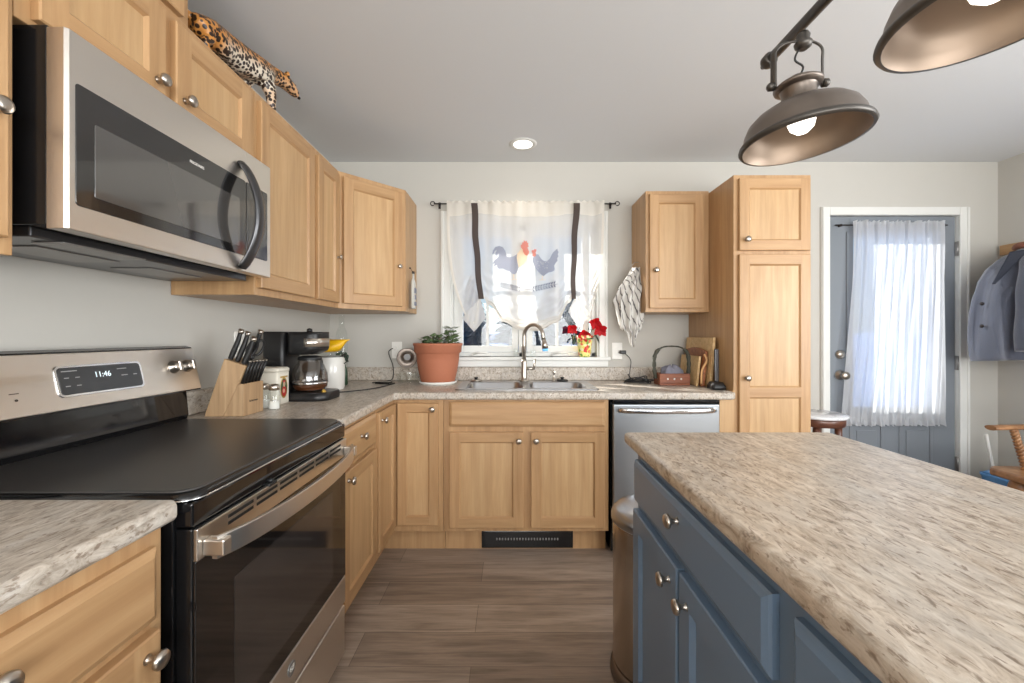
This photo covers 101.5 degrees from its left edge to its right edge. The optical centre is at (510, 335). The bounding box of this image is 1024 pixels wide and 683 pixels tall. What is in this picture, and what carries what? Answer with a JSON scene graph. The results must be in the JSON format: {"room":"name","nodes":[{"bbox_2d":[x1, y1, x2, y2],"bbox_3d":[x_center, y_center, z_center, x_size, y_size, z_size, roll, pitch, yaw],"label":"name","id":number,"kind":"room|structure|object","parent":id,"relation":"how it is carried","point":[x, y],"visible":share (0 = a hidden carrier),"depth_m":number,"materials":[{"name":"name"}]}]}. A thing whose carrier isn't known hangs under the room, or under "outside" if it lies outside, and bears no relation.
{"room":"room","nodes":[
{"label":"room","id":0,"kind":"room"},
{"bbox_2d":[0,88,329,464],"bbox_3d":[-1.350,-0.001,0.116,0.160,2.438,5.952,0,0,0],"label":"wall","id":1,"kind":"structure","parent":0,"point":[44,305],"depth_m":1.36,"materials":[{"name":"grey paint"}]},
{"bbox_2d":[0,0,14,255],"bbox_3d":[-1.087,-0.534,0.327,0.363,0.761,0.953,0,0,0],"label":"upper cabinet","id":2,"kind":"object","parent":1,"relation":"attached to","point":[7,107],"visible":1,"depth_m":0.78,"materials":[{"name":"brown wood"}]},
{"bbox_2d":[12,0,253,156],"bbox_3d":[-1.087,-0.766,1.181,0.363,0.298,0.751,0,0,0],"label":"upper cabinet","id":3,"kind":"object","parent":1,"relation":"attached to","point":[145,37],"visible":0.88,"depth_m":1.12,"materials":[{"name":"brown wood"}]},
{"bbox_2d":[11,25,269,280],"bbox_3d":[-1.034,-0.405,1.181,0.465,0.418,0.717,0,0,0],"label":"microwave","id":4,"kind":"object","parent":3,"relation":"attached to","point":[110,173],"visible":1,"depth_m":0.95,"materials":[{"name":"silver metal"}]},
{"bbox_2d":[188,10,300,110],"bbox_3d":[-1.030,-1.040,1.604,0.133,0.242,0.657,0,0,0],"label":"figurine","id":5,"kind":"object","parent":3,"relation":"on","point":[252,68],"visible":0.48,"depth_m":1.55,"materials":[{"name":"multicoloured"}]},
{"bbox_2d":[160,0,187,26],"bbox_3d":[-1.107,-1.067,0.776,0.321,0.302,0.952,0,0,0],"label":"upper cabinet","id":6,"kind":"object","parent":1,"relation":"attached to","point":[179,8],"visible":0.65,"depth_m":1.20,"materials":[{"name":"brown wood"}]},
{"bbox_2d":[234,331,244,356],"bbox_3d":[-1.266,0.036,1.950,0.008,0.116,0.072,0,0,0],"label":"wall outlet","id":7,"kind":"object","parent":1,"relation":"attached to","point":[235,332],"visible":0.31,"depth_m":1.94,"materials":[{"name":"white plastic"}]},
{"bbox_2d":[171,91,342,307],"bbox_3d":[-1.090,-0.534,1.935,0.357,0.761,0.754,0,0,0],"label":"upper cabinet","id":8,"kind":"object","parent":1,"relation":"attached to","point":[305,256],"visible":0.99,"depth_m":1.83,"materials":[{"name":"brown wood"}]},
{"bbox_2d":[285,171,416,313],"bbox_3d":[-0.965,-0.534,2.622,0.606,0.761,0.616,0,0,0],"label":"upper cabinet","id":9,"kind":"object","parent":1,"relation":"attached to","point":[378,221],"visible":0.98,"depth_m":2.47,"materials":[{"name":"brown wood"}]},
{"bbox_2d":[409,267,416,308],"bbox_3d":[-0.640,-0.311,2.720,0.042,0.269,0.068,0,0,0],"label":"ornament","id":10,"kind":"object","parent":9,"relation":"hanging from","point":[413,283],"visible":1,"depth_m":2.70,"materials":[{"name":"grey"}]},
{"bbox_2d":[411,274,416,308],"bbox_3d":[-0.635,-0.297,2.720,0.032,0.240,0.068,0,0,0],"label":"bottle","id":11,"kind":"object","parent":10,"relation":"on","point":[413,284],"depth_m":2.70,"materials":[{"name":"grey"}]},
{"bbox_2d":[328,540,614,682],"bbox_3d":[1.073,1.278,0.116,5.085,0.120,6.032,0,0,0],"label":"floor","id":12,"kind":"structure","parent":0,"point":[420,615],"depth_m":1.80,"materials":[{"name":"brown wood"}]},
{"bbox_2d":[0,527,170,682],"bbox_3d":[-0.934,0.785,0.080,0.668,0.866,1.399,0,0,0],"label":"base cabinet","id":13,"kind":"object","parent":12,"relation":"on","point":[101,623],"visible":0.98,"depth_m":0.64,"materials":[{"name":"brown wood"}]},
{"bbox_2d":[0,500,176,614],"bbox_3d":[-0.951,0.284,0.080,0.637,0.132,1.440,0,0,0],"label":"countertop","id":14,"kind":"structure","parent":13,"relation":"on","point":[44,543],"depth_m":0.66,"materials":[{"name":"laminate"}]},
{"bbox_2d":[0,346,356,682],"bbox_3d":[-0.894,0.627,1.179,0.728,1.182,0.751,0,0,0],"label":"range","id":15,"kind":"object","parent":12,"relation":"on","point":[253,551],"visible":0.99,"depth_m":1.06,"materials":[{"name":"black metal"}]},
{"bbox_2d":[0,419,341,500],"bbox_3d":[-0.904,0.314,1.179,0.581,0.020,0.747,0,0,0],"label":"cooktop","id":16,"kind":"object","parent":15,"relation":"in","point":[168,459],"depth_m":1.02,"materials":[{"name":"black glass"}]},
{"bbox_2d":[342,411,376,612],"bbox_3d":[-0.934,0.785,1.778,0.668,0.866,0.434,0,0,0],"label":"base cabinet","id":17,"kind":"object","parent":12,"relation":"on","point":[361,476],"visible":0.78,"depth_m":1.78,"materials":[{"name":"brown wood"}]},
{"bbox_2d":[359,400,445,589],"bbox_3d":[-0.822,0.785,2.463,0.892,0.866,0.932,0,0,0],"label":"base cabinet","id":18,"kind":"object","parent":12,"relation":"on","point":[409,444],"visible":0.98,"depth_m":2.30,"materials":[{"name":"brown wood"}]},
{"bbox_2d":[182,367,734,425],"bbox_3d":[-0.015,0.284,2.245,2.507,0.132,1.372,0,0,0],"label":"countertop","id":19,"kind":"structure","parent":18,"relation":"on","point":[349,407],"depth_m":2.33,"materials":[{"name":"laminate"}]},
{"bbox_2d":[204,358,262,416],"bbox_3d":[-1.095,0.199,1.666,0.161,0.221,0.132,0,0,0],"label":"knife block","id":20,"kind":"object","parent":19,"relation":"on","point":[229,398],"visible":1,"depth_m":1.60,"materials":[{"name":"brown wood"}]},
{"bbox_2d":[228,329,243,359],"bbox_3d":[-1.065,0.032,1.620,0.066,0.121,0.028,0,0,0],"label":"knife","id":21,"kind":"object","parent":20,"relation":"in","point":[236,344],"visible":1,"depth_m":1.61,"materials":[{"name":"black plastic"}]},
{"bbox_2d":[235,331,250,361],"bbox_3d":[-1.037,0.041,1.618,0.066,0.121,0.028,0,0,0],"label":"knife","id":22,"kind":"object","parent":20,"relation":"in","point":[241,351],"visible":1,"depth_m":1.61,"materials":[{"name":"black plastic"}]},
{"bbox_2d":[241,360,251,383],"bbox_3d":[-1.022,0.139,1.614,0.045,0.093,0.016,0,0,0],"label":"steak knife","id":23,"kind":"object","parent":20,"relation":"in","point":[249,361],"visible":1,"depth_m":1.61,"materials":[{"name":"black plastic"}]},
{"bbox_2d":[241,336,256,364],"bbox_3d":[-1.010,0.055,1.614,0.063,0.111,0.031,0,0,0],"label":"knife","id":24,"kind":"object","parent":20,"relation":"in","point":[253,339],"visible":1,"depth_m":1.60,"materials":[{"name":"black plastic"}]},
{"bbox_2d":[244,360,254,382],"bbox_3d":[-1.022,0.139,1.635,0.045,0.093,0.016,0,0,0],"label":"steak knife","id":25,"kind":"object","parent":20,"relation":"in","point":[253,361],"visible":0.94,"depth_m":1.63,"materials":[{"name":"black plastic"}]},
{"bbox_2d":[248,359,258,382],"bbox_3d":[-1.022,0.139,1.656,0.045,0.093,0.016,0,0,0],"label":"steak knife","id":26,"kind":"object","parent":20,"relation":"in","point":[256,360],"visible":0.9,"depth_m":1.65,"materials":[{"name":"black plastic"}]},
{"bbox_2d":[245,339,265,359],"bbox_3d":[-1.018,0.061,1.662,0.050,0.094,0.074,0,0,0],"label":"scissors","id":27,"kind":"object","parent":20,"relation":"on","point":[256,346],"visible":0.71,"depth_m":1.66,"materials":[{"name":"black plastic"}]},
{"bbox_2d":[251,359,261,381],"bbox_3d":[-1.022,0.139,1.676,0.045,0.093,0.016,0,0,0],"label":"steak knife","id":28,"kind":"object","parent":20,"relation":"in","point":[260,360],"visible":0.84,"depth_m":1.67,"materials":[{"name":"black plastic"}]},
{"bbox_2d":[254,359,264,380],"bbox_3d":[-1.022,0.139,1.697,0.045,0.093,0.016,0,0,0],"label":"steak knife","id":29,"kind":"object","parent":20,"relation":"in","point":[263,360],"visible":0.89,"depth_m":1.69,"materials":[{"name":"black plastic"}]},
{"bbox_2d":[255,329,263,342],"bbox_3d":[-1.036,0.036,1.695,0.068,0.128,0.028,0,0,0],"label":"knife","id":30,"kind":"object","parent":20,"relation":"in","point":[259,332],"visible":0.38,"depth_m":1.69,"materials":[{"name":"black plastic"}]},
{"bbox_2d":[257,358,267,380],"bbox_3d":[-1.022,0.139,1.718,0.045,0.093,0.016,0,0,0],"label":"steak knife","id":31,"kind":"object","parent":20,"relation":"in","point":[266,360],"visible":0.88,"depth_m":1.71,"materials":[{"name":"black plastic"}]},
{"bbox_2d":[263,383,270,407],"bbox_3d":[-1.062,0.256,1.800,0.048,0.106,0.048,0,0,0],"label":"shaker","id":32,"kind":"object","parent":19,"relation":"on","point":[265,385],"visible":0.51,"depth_m":1.79,"materials":[{"name":"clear glass"}]},
{"bbox_2d":[268,384,280,408],"bbox_3d":[-1.004,0.256,1.772,0.048,0.106,0.048,0,0,0],"label":"shaker","id":33,"kind":"object","parent":19,"relation":"on","point":[274,404],"visible":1,"depth_m":1.76,"materials":[{"name":"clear glass"}]},
{"bbox_2d":[261,367,288,403],"bbox_3d":[-1.105,0.226,1.915,0.133,0.167,0.104,0,0,0],"label":"tin canister","id":34,"kind":"object","parent":19,"relation":"on","point":[271,375],"visible":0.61,"depth_m":1.87,"materials":[{"name":"beige metal"}]},
{"bbox_2d":[279,375,287,399],"bbox_3d":[-1.041,0.234,1.915,0.001,0.108,0.072,0,0,0],"label":"picture","id":35,"kind":"object","parent":34,"relation":"attached to","point":[283,379],"depth_m":1.91,"materials":[{"name":"multicoloured paper"}]},
{"bbox_2d":[281,379,286,395],"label":"print","id":36,"kind":"object","parent":34,"relation":"attached to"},
{"bbox_2d":[263,328,339,401],"bbox_3d":[-1.036,0.135,2.086,0.327,0.348,0.235,0,0,0],"label":"coffee maker","id":37,"kind":"object","parent":19,"relation":"on","point":[282,349],"visible":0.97,"depth_m":2.00,"materials":[{"name":"black plastic"}]},
{"bbox_2d":[316,354,347,389],"bbox_3d":[-1.050,0.202,2.437,0.154,0.215,0.160,0,0,-35],"label":"storage jar","id":38,"kind":"object","parent":19,"relation":"on","point":[334,364],"visible":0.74,"depth_m":2.38,"materials":[{"name":"white ceramic"}]},
{"bbox_2d":[325,339,349,351],"bbox_3d":[-1.028,0.056,2.440,0.183,0.072,0.097,0,0,0],"label":"snack bag","id":39,"kind":"object","parent":38,"relation":"on","point":[335,345],"visible":0.59,"depth_m":2.42,"materials":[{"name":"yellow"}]},
{"bbox_2d":[335,351,348,385],"bbox_3d":[-1.058,0.202,2.609,0.092,0.214,0.051,0,0,0],"label":"bottle","id":40,"kind":"object","parent":19,"relation":"on","point":[340,352],"visible":0.27,"depth_m":2.61,"materials":[{"name":"green glass"}]},
{"bbox_2d":[340,383,394,392],"bbox_3d":[-0.888,0.304,2.399,0.149,0.006,0.641,0,0,38],"label":"cord","id":41,"kind":"object","parent":19,"relation":"on","point":[392,383],"visible":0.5,"depth_m":2.37,"materials":[{"name":"black plastic"}]},
{"bbox_2d":[375,381,392,383],"bbox_3d":[-0.824,0.302,2.715,0.096,0.014,0.065,0,0,9],"label":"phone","id":42,"kind":"object","parent":19,"relation":"on","point":[377,382],"visible":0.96,"depth_m":2.69,"materials":[{"name":"black plastic"}]},
{"bbox_2d":[397,348,416,367],"bbox_3d":[-0.698,0.148,2.807,0.136,0.134,0.060,0,0,-16],"label":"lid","id":43,"kind":"object","parent":19,"relation":"on","point":[406,357],"visible":0.95,"depth_m":2.81,"materials":[{"name":"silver metal"}]},
{"bbox_2d":[413,326,462,384],"bbox_3d":[-0.478,0.121,2.735,0.320,0.376,0.320,0,0,0],"label":"flower pot","id":44,"kind":"object","parent":19,"relation":"on","point":[437,363],"visible":1,"depth_m":2.63,"materials":[{"name":"orange ceramic"}]},
{"bbox_2d":[455,381,598,389],"bbox_3d":[0.091,0.393,2.619,0.833,0.177,0.467,0,0,0],"label":"sink","id":45,"kind":"object","parent":19,"relation":"in","point":[465,385],"visible":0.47,"depth_m":2.75,"materials":[{"name":"silver metal"}]},
{"bbox_2d":[470,377,481,381],"bbox_3d":[-0.235,0.289,2.812,0.080,0.028,0.080,0,0,0],"label":"stopper","id":46,"kind":"object","parent":45,"relation":"on","point":[475,379],"visible":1,"depth_m":2.80,"materials":[{"name":"silver metal"}]},
{"bbox_2d":[556,377,567,381],"bbox_3d":[0.345,0.289,2.812,0.080,0.028,0.080,0,0,0],"label":"stopper","id":47,"kind":"object","parent":45,"relation":"on","point":[562,379],"visible":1,"depth_m":2.79,"materials":[{"name":"black plastic"}]},
{"bbox_2d":[520,323,547,381],"bbox_3d":[0.158,0.108,2.776,0.217,0.391,0.077,0,0,34],"label":"faucet","id":48,"kind":"object","parent":19,"relation":"on","point":[524,368],"visible":1,"depth_m":2.80,"materials":[{"name":"silver metal"}]},
{"bbox_2d":[624,374,653,383],"bbox_3d":[0.826,0.277,2.717,0.173,0.063,0.139,0,0,0],"label":"cable tangle","id":49,"kind":"object","parent":19,"relation":"on","point":[635,379],"visible":1,"depth_m":2.69,"materials":[{"name":"black plastic"}]},
{"bbox_2d":[652,345,690,385],"bbox_3d":[1.021,0.184,2.658,0.246,0.250,0.113,0,0,0],"label":"basket","id":50,"kind":"object","parent":19,"relation":"on","point":[659,379],"visible":0.98,"depth_m":2.61,"materials":[{"name":"brown wood"}]},
{"bbox_2d":[660,364,683,373],"bbox_3d":[1.029,0.237,2.660,0.144,0.120,0.070,0,0,0],"label":"folded cloth","id":51,"kind":"object","parent":50,"relation":"in","point":[667,369],"visible":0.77,"depth_m":2.64,"materials":[{"name":"grey"}]},
{"bbox_2d":[680,354,700,385],"bbox_3d":[1.157,0.217,2.710,0.033,0.185,0.270,0,0,0],"label":"cutting board","id":52,"kind":"object","parent":19,"relation":"on","point":[695,360],"visible":0.75,"depth_m":2.63,"materials":[{"name":"brown wood"}]},
{"bbox_2d":[684,347,707,386],"bbox_3d":[1.183,0.191,2.700,0.037,0.237,0.310,0,0,0],"label":"cutting board","id":53,"kind":"object","parent":19,"relation":"on","point":[695,351],"visible":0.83,"depth_m":2.59,"materials":[{"name":"brown wood"}]},
{"bbox_2d":[700,354,707,383],"bbox_3d":[1.168,0.199,2.533,0.046,0.183,0.019,0,0,0],"label":"rope loop","id":54,"kind":"object","parent":53,"relation":"hanging from","point":[705,356],"visible":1,"depth_m":2.53,"materials":[{"name":"brown"}]},
{"bbox_2d":[686,337,715,386],"bbox_3d":[1.209,0.159,2.695,0.038,0.300,0.380,0,0,0],"label":"cutting board","id":55,"kind":"object","parent":19,"relation":"on","point":[706,343],"visible":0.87,"depth_m":2.55,"materials":[{"name":"brown wood"}]},
{"bbox_2d":[707,349,725,389],"bbox_3d":[1.197,0.192,2.438,0.074,0.234,0.095,0,0,0],"label":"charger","id":56,"kind":"object","parent":19,"relation":"on","point":[714,385],"visible":1,"depth_m":2.44,"materials":[{"name":"black plastic"}]},
{"bbox_2d":[444,400,607,547],"bbox_3d":[0.084,0.785,2.599,0.915,0.866,0.659,0,0,0],"label":"base cabinet","id":57,"kind":"object","parent":12,"relation":"on","point":[518,473],"visible":0.99,"depth_m":2.31,"materials":[{"name":"brown wood"}]},
{"bbox_2d":[482,531,572,547],"bbox_3d":[0.093,1.156,2.389,0.523,0.112,0.014,0,0,0],"label":"vent","id":58,"kind":"object","parent":57,"relation":"attached to","point":[490,539],"depth_m":2.38,"materials":[{"name":"grey metal"}]},
{"bbox_2d":[610,494,637,682],"bbox_3d":[0.520,0.908,1.505,0.320,0.619,0.320,0,0,0],"label":"trash can","id":59,"kind":"object","parent":12,"relation":"on","point":[621,659],"visible":0.35,"depth_m":1.45,"materials":[{"name":"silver metal"}]},
{"bbox_2d":[605,400,718,550],"bbox_3d":[0.853,0.781,2.583,0.594,0.863,0.679,0,0,0],"label":"dishwasher","id":60,"kind":"object","parent":12,"relation":"on","point":[624,416],"visible":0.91,"depth_m":2.29,"materials":[{"name":"silver metal"}]},
{"bbox_2d":[719,399,733,431],"bbox_3d":[1.196,0.785,2.335,0.080,0.866,0.034,0,0,0],"label":"filler panel","id":61,"kind":"object","parent":12,"relation":"on","point":[726,407],"visible":0.11,"depth_m":2.32,"materials":[{"name":"brown wood"}]},
{"bbox_2d":[689,175,810,431],"bbox_3d":[1.460,0.159,2.608,0.431,2.118,0.644,0,0,0],"label":"pantry cabinet","id":62,"kind":"object","parent":12,"relation":"on","point":[758,316],"visible":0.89,"depth_m":2.33,"materials":[{"name":"brown wood"}]},
{"bbox_2d":[633,455,881,682],"bbox_3d":[0.674,0.784,0.384,0.652,0.868,1.868,0,0,0],"label":"base cabinet","id":63,"kind":"object","parent":12,"relation":"on","point":[704,611],"visible":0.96,"depth_m":0.83,"materials":[{"name":"blue wood"}]},
{"bbox_2d":[625,432,1023,682],"bbox_3d":[0.699,0.330,0.378,0.666,0.040,1.955,0,0,0],"label":"countertop","id":64,"kind":"structure","parent":63,"relation":"on","point":[915,567],"depth_m":0.65,"materials":[{"name":"laminate"}]},
{"bbox_2d":[811,409,849,436],"bbox_3d":[1.835,0.839,2.505,0.304,0.756,0.304,0,0,0],"label":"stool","id":65,"kind":"object","parent":12,"relation":"on","point":[820,419],"visible":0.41,"depth_m":2.39,"materials":[{"name":"fabric"}]},
{"bbox_2d":[984,434,993,466],"bbox_3d":[3.255,0.941,2.805,0.150,0.553,0.090,0,0,0],"label":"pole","id":66,"kind":"structure","parent":12,"relation":"on","point":[986,436],"depth_m":2.83,"materials":[{"name":"white plastic"}]},
{"bbox_2d":[980,470,1008,485],"bbox_3d":[3.185,1.035,2.550,0.410,0.364,0.260,0,0,0],"label":"storage bin","id":67,"kind":"object","parent":12,"relation":"on","point":[985,475],"visible":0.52,"depth_m":2.59,"materials":[{"name":"blue plastic"}]},
{"bbox_2d":[984,424,1023,491],"bbox_3d":[2.860,0.812,1.960,0.674,0.811,0.640,0,0,0],"label":"armchair","id":68,"kind":"object","parent":12,"relation":"on","point":[1014,474],"visible":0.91,"depth_m":2.19,"materials":[{"name":"brown wood"}]},
{"bbox_2d":[576,335,593,356],"bbox_3d":[0.514,0.070,2.925,0.124,0.149,0.124,0,0,0],"label":"pot","id":69,"kind":"object","parent":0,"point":[584,342],"depth_m":2.88,"materials":[{"name":"ceramic"}]},
{"bbox_2d":[188,0,1023,161],"bbox_3d":[1.073,-1.280,0.116,5.085,0.120,6.032,0,0,0],"label":"ceiling","id":70,"kind":"structure","parent":0,"point":[375,80],"depth_m":1.98,"materials":[{"name":"white paint"}]},
{"bbox_2d":[509,138,536,149],"bbox_3d":[0.076,-1.217,2.656,0.176,0.006,0.176,0,0,0],"label":"recessed light","id":71,"kind":"object","parent":70,"relation":"in","point":[518,143],"visible":1,"depth_m":2.64,"materials":[{"name":"white plastic"}]},
{"bbox_2d":[738,0,1023,166],"bbox_3d":[0.656,-0.821,0.416,0.267,0.798,1.332,0,0,0],"label":"pendant lamp","id":72,"kind":"object","parent":70,"relation":"attached to","point":[809,121],"depth_m":0.82,"materials":[{"name":"brown metal"}]},
{"bbox_2d":[619,350,630,375],"bbox_3d":[0.824,0.204,2.867,0.174,0.208,0.049,0,0,40],"label":"plug","id":73,"kind":"object","parent":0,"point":[620,351],"visible":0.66,"depth_m":2.89,"materials":[{"name":"black plastic"}]},
{"bbox_2d":[330,162,997,478],"bbox_3d":[1.073,-0.001,3.012,4.685,2.438,0.160,0,0,0],"label":"wall","id":74,"kind":"structure","parent":0,"point":[974,185],"depth_m":2.93,"materials":[{"name":"grey paint"}]},
{"bbox_2d":[372,346,396,382],"bbox_3d":[-0.850,0.191,2.830,0.038,0.238,0.210,0,0,27],"label":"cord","id":75,"kind":"object","parent":74,"relation":"attached to","point":[393,347],"visible":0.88,"depth_m":2.88,"materials":[{"name":"black plastic"}]},
{"bbox_2d":[392,342,401,357],"bbox_3d":[-0.800,0.098,2.928,0.072,0.116,0.008,0,0,0],"label":"wall outlet","id":76,"kind":"object","parent":74,"relation":"attached to","point":[398,344],"visible":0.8,"depth_m":2.93,"materials":[{"name":"white plastic"}]},
{"bbox_2d":[430,201,619,208],"bbox_3d":[0.097,-0.907,2.889,1.308,0.048,0.032,0,0,0],"label":"curtain rod","id":77,"kind":"object","parent":74,"relation":"attached to","point":[438,203],"visible":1,"depth_m":2.88,"materials":[{"name":"grey metal"}]},
{"bbox_2d":[447,200,604,330],"bbox_3d":[0.100,-0.479,2.850,1.082,0.904,0.075,0,0,0],"label":"curtain","id":78,"kind":"object","parent":77,"relation":"hanging from","point":[528,260],"visible":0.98,"depth_m":2.87,"materials":[{"name":"fabric"}]},
{"bbox_2d":[492,246,518,273],"bbox_3d":[-0.037,-0.517,2.850,0.180,0.195,0.001,0,0,0],"label":"print","id":79,"kind":"object","parent":78,"relation":"attached to","point":[510,264],"depth_m":2.85},
{"bbox_2d":[517,248,526,267],"bbox_3d":[0.076,-0.531,2.849,0.073,0.136,0.001,0,0,0],"label":"print","id":80,"kind":"object","parent":78,"relation":"attached to","point":[521,257],"depth_m":2.85},
{"bbox_2d":[521,241,528,255],"bbox_3d":[0.095,-0.600,2.848,0.058,0.106,0.001,0,0,0],"label":"print","id":81,"kind":"object","parent":78,"relation":"attached to","point":[524,245],"depth_m":2.85},
{"bbox_2d":[500,282,555,290],"bbox_3d":[0.121,-0.337,2.848,0.396,0.077,0.001,0,0,0],"label":"print","id":82,"kind":"object","parent":78,"relation":"attached to","point":[500,282],"depth_m":2.85},
{"bbox_2d":[533,249,557,275],"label":"print","id":83,"kind":"object","parent":78,"relation":"attached to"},
{"bbox_2d":[441,211,610,366],"bbox_3d":[0.093,-0.329,2.986,1.195,1.085,0.192,0,0,0],"label":"window","id":84,"kind":"structure","parent":74,"relation":"in","point":[452,314],"depth_m":2.92,"materials":[{"name":"white wood"}]},
{"bbox_2d":[567,318,606,356],"bbox_3d":[0.521,0.010,2.913,0.265,0.269,0.148,0,0,0],"label":"poinsettia","id":85,"kind":"object","parent":84,"relation":"on","point":[584,339],"visible":1,"depth_m":2.88,"materials":[{"name":"plant"}]},
{"bbox_2d":[612,343,621,358],"bbox_3d":[0.744,0.105,2.928,0.072,0.116,0.008,0,0,0],"label":"wall outlet","id":86,"kind":"object","parent":74,"relation":"attached to","point":[616,347],"visible":0.98,"depth_m":2.93,"materials":[{"name":"white plastic"}]},
{"bbox_2d":[615,346,619,355],"bbox_3d":[0.744,0.105,2.925,0.032,0.066,0.002,0,0,0],"label":"socket","id":87,"kind":"object","parent":86,"relation":"attached to","point":[617,348],"depth_m":2.92,"materials":[{"name":"white plastic"}]},
{"bbox_2d":[632,191,708,314],"bbox_3d":[1.045,-0.530,2.752,0.398,0.761,0.355,0,0,0],"label":"upper cabinet","id":88,"kind":"object","parent":74,"relation":"attached to","point":[670,229],"visible":0.98,"depth_m":2.62,"materials":[{"name":"brown wood"}]},
{"bbox_3d":[0.817,-0.475,2.760,0.056,0.026,0.006,0,0,0],"label":"hook","id":89,"kind":"object","parent":88,"relation":"attached to","visible":0},
{"bbox_2d":[613,267,644,346],"bbox_3d":[0.785,-0.190,2.762,0.202,0.530,0.173,0,0,31],"label":"dish towel","id":90,"kind":"object","parent":89,"relation":"hanging from","point":[626,301],"visible":0.94,"depth_m":2.73,"materials":[{"name":"white fabric"}]},
{"bbox_2d":[820,207,969,474],"bbox_3d":[2.683,0.158,2.978,1.031,2.120,0.207,0,0,0],"label":"door","id":91,"kind":"structure","parent":74,"relation":"in","point":[948,446],"depth_m":2.94,"materials":[{"name":"white wood"}]},
{"bbox_2d":[835,224,947,226],"bbox_3d":[2.656,-0.774,2.928,0.781,0.016,0.031,0,0,0],"label":"curtain rod","id":92,"kind":"object","parent":91,"relation":"attached to","point":[838,225],"visible":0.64,"depth_m":2.92,"materials":[{"name":"grey metal"}]},
{"bbox_2d":[842,220,945,426],"bbox_3d":[2.645,-0.089,2.896,0.729,1.428,0.048,0,0,0],"label":"door curtain","id":93,"kind":"object","parent":92,"relation":"hanging from","point":[895,363],"visible":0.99,"depth_m":2.89,"materials":[{"name":"white fabric"}]},
{"bbox_2d":[654,372,689,385],"bbox_3d":[1.022,0.272,2.658,0.190,0.074,0.113,0,0,0],"label":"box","id":94,"kind":"object","parent":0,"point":[659,379],"depth_m":2.61,"materials":[{"name":"brown wood"}]},
{"bbox_2d":[998,153,1023,465],"bbox_3d":[3.495,-0.001,0.116,0.160,2.438,5.952,0,0,0],"label":"wall","id":95,"kind":"structure","parent":0,"point":[1010,170],"depth_m":2.86,"materials":[{"name":"grey paint"}]},
{"bbox_2d":[1000,241,1023,255],"bbox_3d":[3.364,-0.592,2.203,0.102,0.070,1.405,0,0,0],"label":"rail","id":96,"kind":"object","parent":95,"relation":"attached to","point":[1004,249],"visible":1,"depth_m":2.86,"materials":[{"name":"brown wood"}]},
{"bbox_2d":[967,242,1023,360],"bbox_3d":[3.153,-0.207,2.588,0.477,0.746,0.547,0,0,0],"label":"coat","id":97,"kind":"object","parent":96,"relation":"hanging from","point":[995,328],"visible":1,"depth_m":2.55,"materials":[{"name":"grey fabric"}]},
{"label":"outside","id":98,"kind":"structure","parent":0,"visible":0},
{"bbox_2d":[489,332,576,351],"bbox_3d":[6.000,0.717,16.400,40.000,1.913,26.000,0,0,0],"label":"ground","id":99,"kind":"structure","parent":98,"point":[493,334],"depth_m":14.56,"materials":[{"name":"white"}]},
{"bbox_2d":[464,302,495,345],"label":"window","id":100,"kind":"structure","parent":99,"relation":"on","point":[477,337],"depth_m":13.07,"materials":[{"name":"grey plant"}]},
{"bbox_2d":[492,318,518,345],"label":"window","id":101,"kind":"structure","parent":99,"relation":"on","point":[505,335],"depth_m":14.11,"materials":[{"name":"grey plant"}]},
{"bbox_2d":[533,322,565,345],"bbox_3d":[1.110,-0.535,13.423,1.394,1.938,1.366,0,0,25],"label":"pine tree","id":102,"kind":"object","parent":99,"relation":"on","point":[549,332],"visible":0.24,"depth_m":13.13,"materials":[{"name":"grey plant"}]},
{"bbox_2d":[558,299,588,342],"bbox_3d":[2.135,-0.864,14.550,1.609,2.346,1.666,0,0,20],"label":"pine tree","id":103,"kind":"object","parent":99,"relation":"on","point":[567,320],"visible":0.3,"depth_m":14.38,"materials":[{"name":"grey plant"}]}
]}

